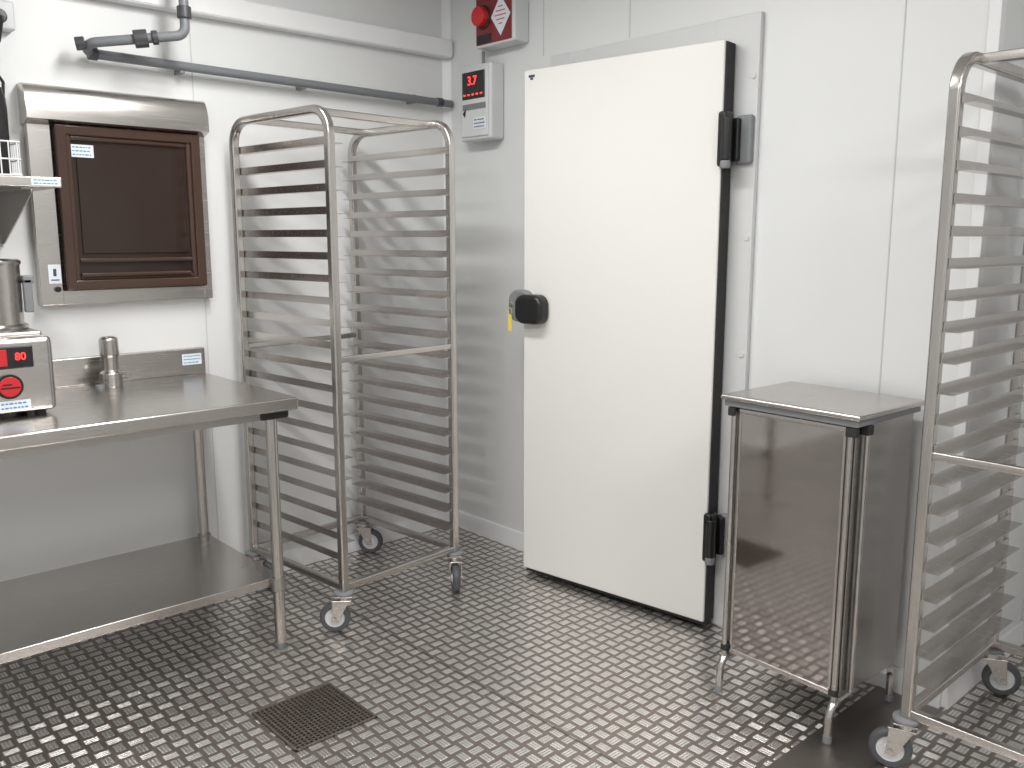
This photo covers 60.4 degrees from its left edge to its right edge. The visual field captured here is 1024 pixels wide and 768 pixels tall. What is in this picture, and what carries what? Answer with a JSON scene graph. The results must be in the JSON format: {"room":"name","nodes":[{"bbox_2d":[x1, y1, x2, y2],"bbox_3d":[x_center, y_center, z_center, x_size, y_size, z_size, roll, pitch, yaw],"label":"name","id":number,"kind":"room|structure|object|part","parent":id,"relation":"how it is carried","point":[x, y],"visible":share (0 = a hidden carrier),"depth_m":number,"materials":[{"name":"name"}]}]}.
{"room":"commercial kitchen","nodes":[
{"label":"commercial kitchen","id":0,"kind":"room"},
{"bbox_2d":[0,0,446,581],"bbox_3d":[-1.971,-0.353,2.798,4.430,2.620,0.100,-8,13,-42],"label":"wall","id":1,"kind":"structure","parent":0,"point":[68,507],"depth_m":3.53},
{"bbox_2d":[0,76,4,94],"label":"wall socket","id":2,"kind":"object","parent":1,"relation":"attached to","point":[2,81],"depth_m":2.86,"materials":[{"name":"grey plastic"}]},
{"bbox_2d":[0,0,14,41],"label":"wall socket","id":3,"kind":"object","parent":1,"relation":"attached to","point":[7,21],"depth_m":2.84,"materials":[{"name":"grey plastic"}]},
{"bbox_2d":[0,173,61,246],"bbox_3d":[-1.780,-0.521,2.574,0.750,0.245,0.442,-8,13,-42],"label":"wall shelf","id":4,"kind":"object","parent":1,"relation":"attached to","point":[15,191],"visible":0.95,"depth_m":2.71,"materials":[{"name":"silver metal"}]},
{"bbox_2d":[0,87,22,175],"bbox_3d":[-1.581,-0.746,2.586,0.205,0.262,0.165,-8,13,-42],"label":"wire basket","id":5,"kind":"object","parent":4,"relation":"on","point":[6,168],"visible":0.85,"depth_m":2.62,"materials":[{"name":"white metal"}]},
{"bbox_3d":[-1.581,-0.666,2.599,0.205,0.101,0.165,-9,13,-42],"label":"wire frame","id":6,"kind":"part","parent":5,"relation":"part of","materials":[{"name":"white plastic"}]},
{"bbox_2d":[33,179,57,183],"bbox_3d":[-1.389,-0.602,2.620,0.065,0.012,0.001,-9,13,-42],"label":"print","id":7,"kind":"object","parent":4,"relation":"attached to","point":[35,181],"depth_m":2.62},
{"bbox_2d":[17,82,212,305],"bbox_3d":[-1.388,-0.663,3.155,0.616,0.735,0.090,-8,13,-42],"label":"hatch","id":8,"kind":"object","parent":1,"relation":"attached to","point":[128,220],"visible":1,"depth_m":3.12,"materials":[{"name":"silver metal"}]},
{"bbox_2d":[51,269,59,280],"bbox_3d":[-1.574,-0.376,3.030,0.026,0.040,0.002,-8,13,-42],"label":"print","id":9,"kind":"object","parent":8,"relation":"on","point":[55,273],"depth_m":3.03,"materials":[{"name":"grey paper"}]},
{"bbox_3d":[-1.567,-0.327,3.038,0.020,0.020,0.011,-9,13,-42],"label":"knob","id":10,"kind":"part","parent":8,"relation":"part of","materials":[{"name":"black plastic"}]},
{"bbox_2d":[72,146,90,155],"bbox_3d":[-1.480,-0.801,3.026,0.060,0.029,0.001,-9,13,-42],"label":"print","id":11,"kind":"object","parent":8,"relation":"attached to","point":[76,150],"depth_m":3.03},
{"bbox_3d":[-1.362,-0.628,3.174,0.500,0.560,0.046,-9,13,-42],"label":"door frame","id":12,"kind":"part","parent":8,"relation":"part of","materials":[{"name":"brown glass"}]},
{"bbox_3d":[-1.370,-0.629,3.183,0.420,0.480,0.033,-9,13,-42],"label":"glass panel","id":13,"kind":"part","parent":8,"relation":"part of","materials":[{"name":"brown glass"}]},
{"bbox_2d":[53,347,205,387],"bbox_3d":[-1.617,-0.035,3.085,1.104,0.100,0.036,-8,13,-42],"label":"backsplash","id":14,"kind":"structure","parent":1,"relation":"attached to","point":[84,370],"depth_m":3.27,"materials":[{"name":"silver metal"}]},
{"bbox_2d":[184,355,199,363],"bbox_3d":[-1.237,-0.096,3.402,0.063,0.029,0.001,-9,13,-42],"label":"print","id":15,"kind":"object","parent":14,"relation":"attached to","point":[188,359],"depth_m":3.40},
{"bbox_2d":[189,31,218,539],"bbox_3d":[-1.630,-0.432,3.031,1.164,2.540,0.002,-8,13,-42],"label":"trim","id":16,"kind":"structure","parent":1,"relation":"attached to","point":[189,31],"depth_m":3.48,"materials":[{"name":"grey"}]},
{"bbox_2d":[74,0,453,107],"bbox_3d":[-0.840,-1.476,3.422,1.642,0.609,0.244,-8,13,-42],"label":"drain pipe","id":17,"kind":"object","parent":1,"relation":"attached to","point":[140,38],"visible":1,"depth_m":3.18,"materials":[{"name":"grey plastic"}]},
{"bbox_2d":[102,0,452,58],"bbox_3d":[-0.939,-1.441,3.463,1.758,0.090,0.060,-8,13,-42],"label":"cable trunking","id":18,"kind":"object","parent":1,"relation":"attached to","point":[243,12],"visible":1,"depth_m":3.54,"materials":[{"name":"white plastic"}]},
{"bbox_2d":[267,511,449,570],"bbox_3d":[-1.930,0.907,2.962,4.430,0.080,0.020,-8,13,-42],"label":"baseboard","id":19,"kind":"structure","parent":1,"relation":"attached to","point":[303,555],"depth_m":4.04,"materials":[{"name":"white plastic"}]},
{"bbox_2d":[0,527,1023,767],"bbox_3d":[0.107,1.258,1.337,5.200,0.080,5.420,-8,13,-42],"label":"floor","id":20,"kind":"structure","parent":0,"point":[516,666],"depth_m":2.81,"materials":[{"name":"silver metal"}]},
{"bbox_2d":[0,373,297,663],"bbox_3d":[-1.369,0.502,2.899,1.105,0.900,0.748,-8,13,-42],"label":"work table","id":21,"kind":"object","parent":20,"relation":"on","point":[41,612],"visible":1,"depth_m":2.90,"materials":[{"name":"silver metal"}]},
{"bbox_2d":[0,259,55,414],"bbox_3d":[-1.572,-0.148,2.615,0.300,0.475,0.313,-8,13,-42],"label":"food processor","id":22,"kind":"object","parent":21,"relation":"on","point":[27,384],"visible":1,"depth_m":2.58,"materials":[{"name":"silver metal"}]},
{"bbox_3d":[-1.482,-0.071,2.509,0.075,0.048,0.003,-9,13,-42],"label":"display panel","id":23,"kind":"part","parent":22,"relation":"part of","materials":[{"name":"red plastic"}]},
{"bbox_2d":[1,402,27,409],"bbox_3d":[-1.449,0.063,2.565,0.070,0.017,0.001,-9,13,-42],"label":"print","id":24,"kind":"object","parent":22,"relation":"attached to","point":[4,405],"depth_m":2.56},
{"bbox_2d":[0,259,28,332],"bbox_3d":[-1.566,-0.263,2.597,0.234,0.212,0.234,-9,13,-42],"label":"bowl","id":25,"kind":"object","parent":22,"relation":"on","point":[12,320],"depth_m":2.58,"materials":[{"name":"silver metal"}]},
{"bbox_3d":[-1.460,-0.032,2.543,0.145,0.153,0.018,-9,13,-42],"label":"control panel","id":26,"kind":"part","parent":22,"relation":"part of","materials":[{"name":"silver metal"}]},
{"bbox_2d":[0,328,41,337],"bbox_3d":[-1.577,-0.152,2.620,0.260,0.018,0.260,-9,13,-42],"label":"collar","id":27,"kind":"object","parent":22,"relation":"on","point":[4,332],"depth_m":2.58,"materials":[{"name":"silver metal"}]},
{"bbox_3d":[-1.510,-0.299,2.614,0.161,0.175,0.045,-4,10,-24],"label":"lid knob and handle","id":28,"kind":"part","parent":22,"relation":"part of","materials":[{"name":"grey plastic"}]},
{"bbox_2d":[95,336,130,388],"bbox_3d":[-1.422,-0.081,3.118,0.128,0.180,0.076,-8,13,-42],"label":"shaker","id":29,"kind":"object","parent":21,"relation":"on","point":[110,376],"visible":1,"depth_m":3.09,"materials":[{"name":"silver metal"}]},
{"bbox_2d":[95,373,130,388],"bbox_3d":[-1.413,-0.011,3.121,0.032,0.040,0.130,7,12,38],"label":"tap","id":30,"kind":"object","parent":29,"relation":"on","point":[107,380],"depth_m":3.10,"materials":[{"name":"metal"}]},
{"bbox_2d":[0,373,297,451],"bbox_3d":[-1.369,0.079,2.829,1.105,0.042,0.748,-9,13,-42],"label":"countertop","id":31,"kind":"structure","parent":21,"relation":"on","point":[83,412],"depth_m":2.75,"materials":[{"name":"silver metal"}]},
{"bbox_2d":[252,683,376,752],"bbox_3d":[-0.595,0.998,2.648,0.270,0.011,0.270,-8,13,-42],"label":"floor drain grate","id":32,"kind":"object","parent":20,"relation":"on","point":[302,721],"visible":1,"depth_m":2.64,"materials":[{"name":"black metal"}]},
{"bbox_2d":[229,104,462,631],"bbox_3d":[-0.636,-0.081,3.463,0.726,1.865,0.693,9,13,42],"label":"trolley","id":33,"kind":"object","parent":20,"relation":"on","point":[335,616],"visible":0.94,"depth_m":3.43,"materials":[{"name":"silver metal"}]},
{"bbox_2d":[714,381,924,743],"bbox_3d":[0.916,0.509,2.691,0.390,0.955,0.450,-8,12,-40],"label":"base cabinet","id":34,"kind":"object","parent":20,"relation":"on","point":[819,474],"visible":0.99,"depth_m":2.56,"materials":[{"name":"grey metal"}]},
{"bbox_3d":[0.803,0.481,2.589,0.012,0.782,0.344,-8,12,-40],"label":"panel","id":35,"kind":"part","parent":34,"relation":"part of","materials":[{"name":"silver metal"}]},
{"bbox_3d":[0.920,0.046,2.617,0.380,0.018,0.450,-8,12,-40],"label":"lid","id":36,"kind":"part","parent":34,"relation":"part of","materials":[{"name":"silver metal"}]},
{"bbox_2d":[766,686,943,767],"bbox_3d":[-0.132,1.192,1.517,5.100,0.012,0.200,-8,13,-42],"label":"plate","id":37,"kind":"object","parent":20,"relation":"on","point":[852,728],"visible":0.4,"depth_m":2.53,"materials":[{"name":"silver metal"}]},
{"bbox_2d":[868,48,1023,767],"bbox_3d":[1.467,0.123,2.235,0.726,1.865,0.721,-8,13,-42],"label":"trolley","id":38,"kind":"object","parent":20,"relation":"on","point":[890,745],"visible":1,"depth_m":2.33,"materials":[{"name":"silver metal"}]},
{"bbox_2d":[450,0,1023,672],"bbox_3d":[0.722,-0.489,3.620,0.670,2.620,2.500,-8,13,-42],"label":"wall","id":39,"kind":"structure","parent":0,"point":[831,69],"depth_m":2.81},
{"bbox_2d":[441,0,451,502],"bbox_3d":[-0.302,-0.588,4.214,0.030,2.620,0.030,-8,13,-42],"label":"trim","id":40,"kind":"structure","parent":39,"relation":"attached to","point":[445,4],"depth_m":4.09,"materials":[{"name":"white plastic"}]},
{"bbox_2d":[461,51,503,142],"bbox_3d":[-0.137,-1.264,3.870,0.094,0.377,0.210,-8,13,-42],"label":"controller","id":41,"kind":"object","parent":39,"relation":"attached to","point":[482,85],"visible":1,"depth_m":3.82,"materials":[{"name":"grey plastic"}]},
{"bbox_3d":[-0.166,-1.214,3.849,0.002,0.025,0.155,-9,13,-42],"label":"sub panel","id":42,"kind":"part","parent":41,"relation":"part of","materials":[{"name":"grey plastic"}]},
{"bbox_2d":[458,510,523,551],"bbox_3d":[-0.073,0.705,4.181,0.020,0.080,0.700,-8,13,-42],"label":"baseboard","id":43,"kind":"structure","parent":39,"relation":"attached to","point":[502,534],"depth_m":4.20,"materials":[{"name":"white plastic"}]},
{"bbox_2d":[471,0,528,50],"bbox_3d":[-0.058,-1.541,3.713,0.125,0.215,0.250,-8,13,-42],"label":"fire alarm","id":44,"kind":"object","parent":39,"relation":"attached to","point":[500,24],"visible":1,"depth_m":3.67,"materials":[{"name":"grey plastic"}]},
{"bbox_2d":[495,5,505,23],"bbox_3d":[-0.048,-1.537,3.660,0.001,0.072,0.071,-9,13,-42],"label":"print","id":45,"kind":"object","parent":44,"relation":"attached to","point":[500,10],"depth_m":3.66,"materials":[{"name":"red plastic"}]},
{"bbox_2d":[524,39,732,621],"bbox_3d":[0.396,-0.179,3.356,0.858,2.035,0.068,8,12,40],"label":"leaf","id":46,"kind":"object","parent":39,"relation":"attached to","point":[622,175],"visible":0.98,"depth_m":3.29,"materials":[{"name":"white laminate"}]},
{"bbox_2d":[509,289,531,321],"bbox_3d":[0.081,-0.325,3.620,0.164,0.130,0.121,-8,13,-42],"label":"housing","id":47,"kind":"object","parent":46,"relation":"attached to","point":[513,296],"visible":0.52,"depth_m":3.58,"materials":[{"name":"grey plastic"}]},
{"bbox_2d":[515,294,547,324],"bbox_3d":[0.074,-0.299,3.524,0.140,0.118,0.052,8,12,40],"label":"lever","id":48,"kind":"object","parent":47,"relation":"attached to","point":[529,308],"visible":1,"depth_m":3.49,"materials":[{"name":"black plastic"}]},
{"bbox_3d":[0.005,-0.324,3.602,0.036,0.024,0.028,-9,13,-42],"label":"cylinder","id":49,"kind":"object","parent":47,"relation":"attached to","visible":0},
{"bbox_2d":[508,309,511,330],"bbox_3d":[-0.009,-0.265,3.596,0.023,0.095,0.004,8,12,40],"label":"tag","id":50,"kind":"object","parent":49,"relation":"hanging from","point":[509,315],"visible":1,"depth_m":3.60,"materials":[{"name":"yellow plastic"}]},
{"bbox_2d":[702,111,741,560],"bbox_3d":[0.731,-0.135,3.059,0.101,1.565,0.048,-9,13,-42],"label":"hinge bodies","id":51,"kind":"object","parent":46,"relation":"attached to","point":[729,128],"depth_m":2.95,"materials":[{"name":"black plastic"}]},
{"bbox_2d":[526,41,735,625],"bbox_3d":[0.407,-0.168,3.366,0.865,2.050,0.068,8,12,41],"label":"gasket","id":52,"kind":"object","parent":39,"relation":"attached to","point":[730,47],"visible":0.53,"depth_m":3.08,"materials":[{"name":"black rubber"}]},
{"bbox_2d":[550,11,764,626],"bbox_3d":[0.491,-0.215,3.401,0.022,2.150,0.975,-8,13,-42],"label":"frame","id":53,"kind":"object","parent":39,"relation":"attached to","point":[746,31],"visible":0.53,"depth_m":3.04,"materials":[{"name":"grey metal"}]},
{"bbox_2d":[738,72,755,357],"bbox_3d":[0.797,-0.117,3.059,0.005,1.852,0.022,-9,13,-42],"label":"caps","id":54,"kind":"object","parent":53,"relation":"attached to","point":[753,74],"depth_m":2.99,"materials":[{"name":"white plastic"}]},
{"bbox_2d":[543,0,906,393],"bbox_3d":[0.636,-0.463,3.216,0.002,2.540,1.504,-8,13,-42],"label":"trim","id":55,"kind":"structure","parent":39,"relation":"attached to","point":[543,0],"depth_m":2.65,"materials":[{"name":"grey"}]},
{"bbox_2d":[705,114,754,565],"bbox_3d":[0.748,-0.124,3.042,0.108,1.561,0.060,-6,11,-31],"label":"hinge plates","id":56,"kind":"object","parent":39,"relation":"attached to","point":[747,125],"visible":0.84,"depth_m":2.93,"materials":[{"name":"metal"}]},
{"bbox_2d":[865,665,941,708],"bbox_3d":[1.067,0.909,2.950,0.020,0.080,0.720,-8,13,-42],"label":"baseboard","id":57,"kind":"structure","parent":39,"relation":"attached to","point":[879,679],"depth_m":2.78,"materials":[{"name":"white plastic"}]},
{"bbox_2d":[934,0,1006,660],"bbox_3d":[1.317,-0.343,2.498,0.036,2.540,0.034,-8,13,-42],"label":"trim","id":58,"kind":"structure","parent":39,"relation":"attached to","point":[994,40],"depth_m":2.46,"materials":[{"name":"white plastic"}]},
{"bbox_2d":[941,620,1022,708],"bbox_3d":[1.571,0.916,2.910,0.670,0.080,0.020,-8,13,-42],"label":"baseboard","id":59,"kind":"structure","parent":39,"relation":"attached to","point":[969,679],"depth_m":2.81,"materials":[{"name":"white plastic"}]},
{"bbox_2d":[1021,592,1023,619],"bbox_3d":[2.833,-0.204,1.902,0.100,2.620,2.920,-8,13,-42],"label":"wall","id":60,"kind":"structure","parent":0,"point":[1022,612],"depth_m":3.12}
]}

